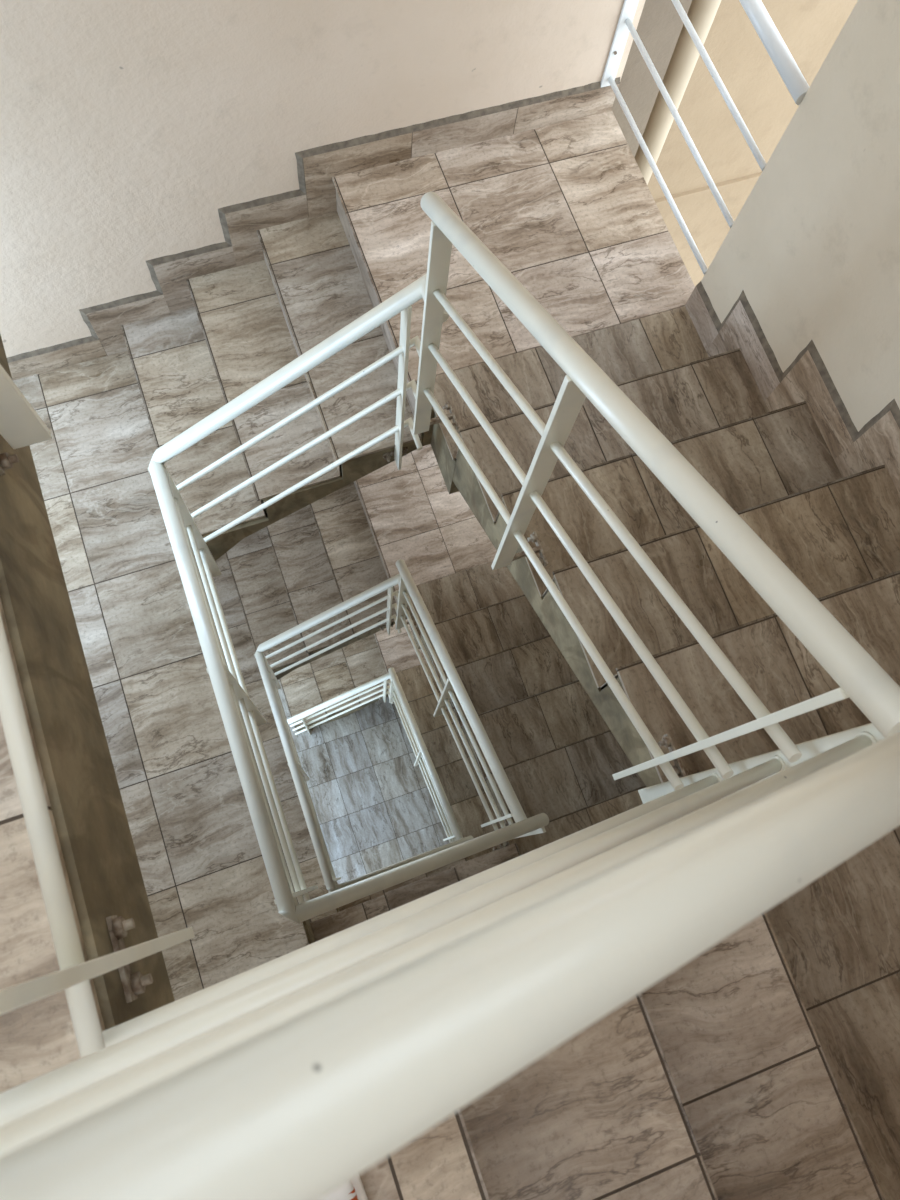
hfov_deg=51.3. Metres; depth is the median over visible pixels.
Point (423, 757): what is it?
stair railing
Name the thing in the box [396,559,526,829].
stair railing
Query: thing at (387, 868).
stair railing
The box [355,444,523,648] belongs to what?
stair landing
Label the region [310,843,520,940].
flight
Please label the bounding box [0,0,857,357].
wall
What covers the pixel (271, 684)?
stair railing
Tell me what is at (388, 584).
stair railing
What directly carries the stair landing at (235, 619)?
attached to the wall
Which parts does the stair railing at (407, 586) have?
post, post, post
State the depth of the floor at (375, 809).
8.41 m
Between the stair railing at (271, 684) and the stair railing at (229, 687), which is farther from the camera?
the stair railing at (271, 684)
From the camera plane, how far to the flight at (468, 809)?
7.23 m
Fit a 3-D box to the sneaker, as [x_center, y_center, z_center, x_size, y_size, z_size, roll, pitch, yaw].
[-0.112,0.756,1.010,0.098,0.110,0.292,-18,76,-9]
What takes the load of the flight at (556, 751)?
attached to the wall at (813, 248)
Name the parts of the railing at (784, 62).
post, handrail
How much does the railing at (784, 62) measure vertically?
0.822 m
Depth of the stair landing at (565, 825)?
4.33 m
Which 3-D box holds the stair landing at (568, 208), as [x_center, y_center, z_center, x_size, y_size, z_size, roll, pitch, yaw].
[0.277,-1.101,3.433,1.095,0.290,1.168,-18,76,-9]
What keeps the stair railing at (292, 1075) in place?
attached to the floor at (716, 1080)
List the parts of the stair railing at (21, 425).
fixing plate, post, post, fixing plate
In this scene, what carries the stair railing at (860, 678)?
attached to the flight at (839, 536)
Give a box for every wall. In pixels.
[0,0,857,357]
[701,0,899,431]
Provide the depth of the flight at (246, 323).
3.49 m
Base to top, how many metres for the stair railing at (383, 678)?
1.549 m
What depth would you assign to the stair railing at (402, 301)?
2.68 m
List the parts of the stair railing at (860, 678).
post, fixing plate, post, fixing plate, fixing plate, post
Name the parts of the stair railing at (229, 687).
post, post, post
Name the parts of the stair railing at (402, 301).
fixing plate, post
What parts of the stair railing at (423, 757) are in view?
post, post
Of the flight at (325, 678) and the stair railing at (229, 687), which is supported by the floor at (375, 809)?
the flight at (325, 678)
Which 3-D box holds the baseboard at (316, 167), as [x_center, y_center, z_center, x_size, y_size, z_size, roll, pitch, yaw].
[-0.962,-1.267,3.540,3.287,0.890,0.012,-18,76,-9]
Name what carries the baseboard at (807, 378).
attached to the wall at (813, 248)
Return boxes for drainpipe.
[635,0,720,184]
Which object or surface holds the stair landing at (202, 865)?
attached to the wall
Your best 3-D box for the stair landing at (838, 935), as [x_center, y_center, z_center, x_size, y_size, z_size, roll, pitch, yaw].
[1.106,0.769,1.958,1.032,0.290,1.077,-18,76,-9]
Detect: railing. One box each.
[0,364,194,1056]
[0,723,899,1199]
[147,460,317,923]
[151,274,448,542]
[254,651,340,891]
[256,573,409,675]
[278,813,548,921]
[287,673,392,734]
[327,835,473,892]
[388,667,462,842]
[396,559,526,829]
[413,191,899,789]
[601,0,808,274]
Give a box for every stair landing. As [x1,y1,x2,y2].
[0,334,174,1092]
[13,351,315,1000]
[213,554,339,921]
[332,111,708,493]
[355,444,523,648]
[374,619,439,700]
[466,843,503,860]
[503,785,646,854]
[686,799,899,1199]
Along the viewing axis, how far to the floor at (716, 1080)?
1.36 m
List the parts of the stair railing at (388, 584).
post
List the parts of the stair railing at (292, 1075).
post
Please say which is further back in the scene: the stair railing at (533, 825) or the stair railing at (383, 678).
the stair railing at (383, 678)
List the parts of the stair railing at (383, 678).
post, post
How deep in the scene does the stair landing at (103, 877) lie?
1.05 m
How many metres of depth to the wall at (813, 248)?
2.46 m
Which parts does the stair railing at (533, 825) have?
post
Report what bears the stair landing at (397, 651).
attached to the wall at (813, 248)
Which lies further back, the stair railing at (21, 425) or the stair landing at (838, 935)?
the stair landing at (838, 935)
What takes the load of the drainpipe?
on the ground
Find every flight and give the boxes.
[120,191,422,560]
[225,481,397,679]
[279,634,390,731]
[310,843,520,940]
[339,858,466,910]
[408,691,500,837]
[420,594,644,825]
[452,348,899,786]
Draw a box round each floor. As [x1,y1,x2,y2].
[278,679,454,883]
[359,912,884,1199]
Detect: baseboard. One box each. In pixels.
[7,77,619,379]
[685,281,899,494]
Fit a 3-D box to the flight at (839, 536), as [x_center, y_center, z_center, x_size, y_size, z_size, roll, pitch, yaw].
[0.714,-0.163,2.636,0.986,1.116,1.243,-18,76,-9]
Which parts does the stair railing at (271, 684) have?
post, post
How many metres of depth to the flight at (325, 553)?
5.92 m
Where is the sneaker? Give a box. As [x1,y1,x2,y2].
[320,1175,367,1199]

